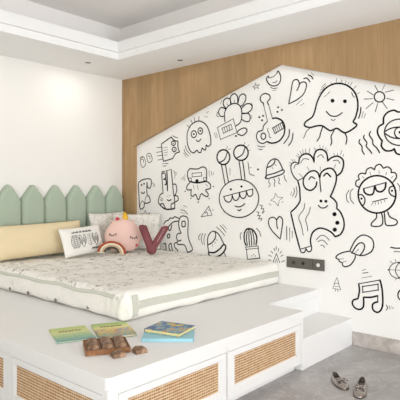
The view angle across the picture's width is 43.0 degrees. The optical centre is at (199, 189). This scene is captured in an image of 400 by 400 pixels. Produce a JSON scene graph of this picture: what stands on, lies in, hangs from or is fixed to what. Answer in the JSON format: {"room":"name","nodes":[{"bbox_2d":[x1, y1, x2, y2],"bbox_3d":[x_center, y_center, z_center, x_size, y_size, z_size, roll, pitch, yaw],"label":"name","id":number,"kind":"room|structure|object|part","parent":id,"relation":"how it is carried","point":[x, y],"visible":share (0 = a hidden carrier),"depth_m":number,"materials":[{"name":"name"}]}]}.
{"room":"bedroom","nodes":[
{"label":"bedroom","id":0,"kind":"room"},
{"bbox_2d":[0,55,121,197],"bbox_3d":[-3.291,-0.254,3.400,0.100,3.030,7.325,0,0,42],"label":"wall","id":1,"kind":"structure","parent":0,"point":[60,127],"depth_m":5.34,"materials":[{"name":"white paint"}]},
{"bbox_2d":[0,0,254,41],"bbox_3d":[-0.005,-1.615,0.422,8.768,0.308,7.225,0,0,42],"label":"ceiling","id":2,"kind":"structure","parent":0,"point":[115,20],"depth_m":4.68,"materials":[{"name":"white paint"}]},
{"bbox_2d":[0,0,399,79],"bbox_3d":[-0.010,-1.379,0.493,8.668,0.164,7.125,0,0,42],"label":"ceiling","id":3,"kind":"structure","parent":0,"point":[255,25],"depth_m":4.41,"materials":[{"name":"white paint"}]},
{"bbox_2d":[137,65,399,344],"bbox_3d":[2.423,-0.254,3.164,8.768,3.030,0.101,0,0,42],"label":"wall","id":4,"kind":"structure","parent":0,"point":[293,161],"depth_m":4.48,"materials":[{"name":"white paint"}]},
{"bbox_2d":[122,19,399,213],"bbox_3d":[2.338,-0.018,3.143,8.667,2.558,0.045,0,0,42],"label":"wall panel","id":5,"kind":"object","parent":4,"relation":"attached to","point":[153,103],"depth_m":4.97,"materials":[{"name":"brown wood"}]},
{"bbox_2d":[287,256,312,269],"bbox_3d":[0.879,0.639,4.454,0.249,0.096,0.016,0,0,42],"label":"power outlet","id":6,"kind":"object","parent":4,"relation":"attached to","point":[293,262],"visible":1,"depth_m":4.44,"materials":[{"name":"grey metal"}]},
{"bbox_2d":[313,259,324,270],"bbox_3d":[1.011,0.641,4.337,0.110,0.096,0.016,0,0,42],"label":"light switch","id":7,"kind":"object","parent":4,"relation":"attached to","point":[318,265],"visible":1,"depth_m":4.33,"materials":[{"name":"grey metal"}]},
{"bbox_2d":[353,331,399,354],"bbox_3d":[1.724,1.205,3.709,1.284,0.112,0.012,0,0,42],"label":"baseboard","id":8,"kind":"structure","parent":4,"relation":"attached to","point":[374,342],"depth_m":4.00,"materials":[{"name":"stone"}]},
{"bbox_3d":[1.522,0.614,3.895,0.168,0.164,0.001,0,0,42],"label":"globe","id":9,"kind":"part","parent":4,"relation":"part of","materials":[{"name":"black paint"}]},
{"bbox_2d":[236,345,399,399],"bbox_3d":[-0.010,1.311,0.493,8.868,0.100,7.325,0,0,42],"label":"floor","id":10,"kind":"structure","parent":0,"point":[380,370],"depth_m":3.38,"materials":[{"name":"grey concrete"}]},
{"bbox_2d":[0,347,8,399],"bbox_3d":[-1.128,1.083,3.480,0.896,0.356,0.858,0,0,42],"label":"storage cabinet","id":11,"kind":"object","parent":10,"relation":"on","point":[4,354],"visible":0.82,"depth_m":2.90,"materials":[{"name":"white paint"}]},
{"bbox_3d":[-1.399,1.054,3.163,0.740,0.176,0.004,0,0,42],"label":"cane panel","id":12,"kind":"part","parent":11,"relation":"part of","materials":[{"name":"brown wicker"}]},
{"bbox_2d":[9,348,226,399],"bbox_3d":[-0.460,1.083,2.888,0.882,0.356,0.858,0,0,42],"label":"storage cabinet","id":13,"kind":"object","parent":10,"relation":"on","point":[205,377],"visible":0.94,"depth_m":2.66,"materials":[{"name":"white paint"}]},
{"bbox_3d":[-0.746,1.056,2.585,0.721,0.172,0.004,0,0,42],"label":"cane panel","id":14,"kind":"part","parent":13,"relation":"part of","materials":[{"name":"brown wicker"}]},
{"bbox_3d":[-0.745,1.072,2.578,0.810,0.278,0.014,0,0,42],"label":"door","id":15,"kind":"part","parent":13,"relation":"part of","materials":[{"name":"white paint"}]},
{"bbox_3d":[-0.116,1.073,2.622,0.014,0.276,0.787,0,0,42],"label":"door","id":16,"kind":"part","parent":13,"relation":"part of","materials":[{"name":"white paint"}]},
{"bbox_3d":[-0.119,1.057,2.625,0.004,0.170,0.667,0,0,42],"label":"cane panel","id":17,"kind":"part","parent":13,"relation":"part of","materials":[{"name":"brown wicker"}]},
{"bbox_2d":[0,283,318,390],"bbox_3d":[-0.652,0.875,4.151,2.852,0.058,2.499,0,0,42],"label":"platform","id":18,"kind":"object","parent":10,"relation":"on","point":[26,321],"visible":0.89,"depth_m":3.13,"materials":[{"name":"white paint"}]},
{"bbox_2d":[0,185,122,257],"bbox_3d":[-1.503,0.396,5.282,0.079,0.896,1.803,0,0,42],"label":"headboard","id":19,"kind":"object","parent":18,"relation":"on","point":[31,208],"visible":0.5,"depth_m":5.24,"materials":[{"name":"green fabric"}]},
{"bbox_3d":[-1.845,0.396,4.896,0.079,0.896,0.255,0,0,42],"label":"upholstered panel","id":20,"kind":"part","parent":19,"relation":"part of","materials":[{"name":"green fabric"}]},
{"bbox_3d":[-1.674,0.396,5.089,0.079,0.896,0.255,0,0,42],"label":"upholstered panel","id":21,"kind":"part","parent":19,"relation":"part of","materials":[{"name":"green fabric"}]},
{"bbox_3d":[-1.503,0.396,5.282,0.079,0.896,0.255,0,0,42],"label":"upholstered panel","id":22,"kind":"part","parent":19,"relation":"part of","materials":[{"name":"green fabric"}]},
{"bbox_3d":[-1.332,0.396,5.475,0.079,0.896,0.255,0,0,42],"label":"upholstered panel","id":23,"kind":"part","parent":19,"relation":"part of","materials":[{"name":"green fabric"}]},
{"bbox_3d":[-1.161,0.396,5.668,0.079,0.896,0.255,0,0,42],"label":"upholstered panel","id":24,"kind":"part","parent":19,"relation":"part of","materials":[{"name":"green fabric"}]},
{"bbox_3d":[-0.990,0.396,5.861,0.079,0.896,0.255,0,0,42],"label":"upholstered panel","id":25,"kind":"part","parent":19,"relation":"part of","materials":[{"name":"green fabric"}]},
{"bbox_2d":[49,325,95,343],"bbox_3d":[-0.749,0.841,2.967,0.215,0.010,0.291,0,0,-26],"label":"picture book","id":26,"kind":"object","parent":18,"relation":"on","point":[75,333],"visible":0.98,"depth_m":2.94,"materials":[{"name":"green paper"}]},
{"bbox_2d":[83,336,130,355],"bbox_3d":[-0.500,0.832,2.708,0.231,0.028,0.206,0,0,-17],"label":"wooden tray","id":27,"kind":"object","parent":18,"relation":"on","point":[127,349],"visible":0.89,"depth_m":2.62,"materials":[{"name":"brown wood"}]},
{"bbox_2d":[86,337,96,345],"bbox_3d":[-0.581,0.810,2.732,0.057,0.026,0.075,0,0,-14],"label":"block","id":28,"kind":"object","parent":27,"relation":"on","point":[89,340],"visible":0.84,"depth_m":2.71,"materials":[{"name":"wood"}]},
{"bbox_2d":[88,342,98,350],"bbox_3d":[-0.554,0.811,2.643,0.057,0.026,0.075,0,0,-11],"label":"block","id":29,"kind":"object","parent":27,"relation":"on","point":[93,345],"visible":1,"depth_m":2.62,"materials":[{"name":"wood"}]},
{"bbox_2d":[100,336,110,343],"bbox_3d":[-0.514,0.810,2.752,0.057,0.026,0.075,0,0,-12],"label":"block","id":30,"kind":"object","parent":27,"relation":"on","point":[103,338],"visible":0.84,"depth_m":2.73,"materials":[{"name":"wood"}]},
{"bbox_2d":[101,341,112,348],"bbox_3d":[-0.487,0.810,2.664,0.057,0.026,0.075,0,0,-17],"label":"block","id":31,"kind":"object","parent":27,"relation":"on","point":[106,344],"visible":1,"depth_m":2.64,"materials":[{"name":"wood"}]},
{"bbox_2d":[112,335,123,342],"bbox_3d":[-0.447,0.810,2.772,0.057,0.026,0.075,0,0,-19],"label":"block","id":32,"kind":"object","parent":27,"relation":"on","point":[118,337],"visible":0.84,"depth_m":2.76,"materials":[{"name":"wood"}]},
{"bbox_2d":[114,340,126,347],"bbox_3d":[-0.420,0.810,2.684,0.057,0.027,0.075,0,0,-15],"label":"block","id":33,"kind":"object","parent":27,"relation":"on","point":[119,343],"visible":1,"depth_m":2.66,"materials":[{"name":"wood"}]},
{"bbox_2d":[91,321,136,338],"bbox_3d":[-0.520,0.839,3.045,0.218,0.014,0.303,0,0,-21],"label":"picture book","id":34,"kind":"object","parent":18,"relation":"on","point":[123,328],"visible":0.94,"depth_m":3.03,"materials":[{"name":"green paper"}]},
{"bbox_2d":[110,349,125,358],"bbox_3d":[-0.417,0.829,2.581,0.066,0.034,0.054,0,0,-34],"label":"block","id":35,"kind":"object","parent":18,"relation":"on","point":[118,353],"visible":1,"depth_m":2.57,"materials":[{"name":"wood"}]},
{"bbox_2d":[0,248,278,320],"bbox_3d":[-0.656,0.745,4.589,2.107,0.199,1.854,0,0,42],"label":"mattress","id":36,"kind":"object","parent":18,"relation":"on","point":[138,283],"visible":0.96,"depth_m":3.96,"materials":[{"name":"fabric"}]},
{"bbox_2d":[0,220,79,260],"bbox_3d":[-1.577,0.479,4.867,0.218,0.329,1.105,0,0,41],"label":"bolster cushion","id":37,"kind":"object","parent":36,"relation":"on","point":[17,241],"visible":0.72,"depth_m":4.75,"materials":[{"name":"beige fabric"}]},
{"bbox_2d":[58,225,102,258],"bbox_3d":[-1.158,0.501,5.020,0.152,0.289,0.549,0,0,33],"label":"lumbar cushion","id":38,"kind":"object","parent":36,"relation":"on","point":[81,240],"visible":0.94,"depth_m":4.93,"materials":[{"name":"white fabric"}]},
{"bbox_2d":[88,211,123,242],"bbox_3d":[-1.002,0.442,5.606,0.158,0.400,0.510,0,0,44],"label":"cushion","id":39,"kind":"object","parent":36,"relation":"on","point":[103,220],"visible":0.3,"depth_m":5.49,"materials":[{"name":"fabric"}]},
{"bbox_2d":[97,241,125,254],"bbox_3d":[-0.882,0.583,5.074,0.283,0.142,0.054,0,0,-10],"label":"toy","id":40,"kind":"object","parent":36,"relation":"on","point":[105,246],"visible":1,"depth_m":5.07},
{"bbox_2d":[104,212,140,250],"bbox_3d":[-0.807,0.436,5.306,0.381,0.411,0.197,0,0,-12],"label":"cushion","id":41,"kind":"object","parent":36,"relation":"on","point":[123,231],"visible":0.78,"depth_m":5.24,"materials":[{"name":"pink fabric"}]},
{"bbox_2d":[113,214,160,248],"bbox_3d":[-0.690,0.451,5.530,0.521,0.386,0.119,0,0,-8],"label":"cushion","id":42,"kind":"object","parent":36,"relation":"on","point":[152,221],"visible":0.4,"depth_m":5.52,"materials":[{"name":"fabric"}]},
{"bbox_2d":[139,225,168,253],"bbox_3d":[-0.472,0.503,5.167,0.303,0.299,0.133,0,0,-4],"label":"cushion","id":43,"kind":"object","parent":36,"relation":"on","point":[151,246],"visible":1,"depth_m":5.14,"materials":[{"name":"fabric"}]},
{"bbox_2d":[131,346,147,354],"bbox_3d":[-0.315,0.830,2.645,0.066,0.032,0.054,0,0,-34],"label":"block","id":44,"kind":"object","parent":18,"relation":"on","point":[136,350],"visible":1,"depth_m":2.63,"materials":[{"name":"wood"}]},
{"bbox_2d":[142,330,193,341],"bbox_3d":[-0.180,0.836,2.928,0.290,0.019,0.204,0,0,0],"label":"picture book","id":45,"kind":"object","parent":18,"relation":"on","point":[147,337],"visible":0.7,"depth_m":2.83,"materials":[{"name":"teal paper"}]},
{"bbox_2d":[144,321,194,336],"bbox_3d":[-0.176,0.816,2.990,0.235,0.021,0.198,0,0,26],"label":"picture book","id":46,"kind":"object","parent":45,"relation":"on","point":[162,327],"visible":1,"depth_m":2.96,"materials":[{"name":"yellow paper"}]},
{"bbox_2d":[227,320,301,399],"bbox_3d":[0.104,1.083,3.525,0.882,0.356,0.835,0,0,42],"label":"storage cabinet","id":47,"kind":"object","parent":10,"relation":"on","point":[253,363],"visible":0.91,"depth_m":3.20,"materials":[{"name":"white paint"}]},
{"bbox_3d":[0.427,1.057,3.241,0.004,0.170,0.690,0,0,42],"label":"cane panel","id":48,"kind":"part","parent":47,"relation":"part of","materials":[{"name":"brown wicker"}]},
{"bbox_2d":[294,320,302,370],"bbox_3d":[0.388,1.083,3.843,0.884,0.356,0.014,0,0,42],"label":"end panel","id":49,"kind":"object","parent":10,"relation":"on","point":[299,367],"visible":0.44,"depth_m":3.55,"materials":[{"name":"white paint"}]},
{"bbox_2d":[285,296,318,317],"bbox_3d":[-0.750,1.083,4.255,2.530,0.357,2.473,0,0,42],"label":"plinth","id":50,"kind":"object","parent":10,"relation":"on","point":[310,306],"visible":0.03,"depth_m":4.21,"materials":[{"name":"white paint"}]},
{"bbox_2d":[303,312,351,369],"bbox_3d":[0.871,1.152,3.949,0.302,0.218,0.782,0,0,42],"label":"step","id":51,"kind":"structure","parent":10,"relation":"on","point":[325,335],"depth_m":3.88,"materials":[{"name":"white paint"}]},
{"bbox_2d":[331,371,348,389],"bbox_3d":[0.907,1.235,3.297,0.082,0.052,0.205,0,0,-6],"label":"shoe","id":52,"kind":"object","parent":10,"relation":"on","point":[339,382],"visible":1,"depth_m":3.25,"materials":[{"name":"grey"}]},
{"bbox_2d":[353,376,366,398],"bbox_3d":[1.006,1.235,3.183,0.082,0.052,0.257,0,0,23],"label":"shoe","id":53,"kind":"object","parent":10,"relation":"on","point":[360,389],"visible":1,"depth_m":3.13,"materials":[{"name":"grey"}]}
]}

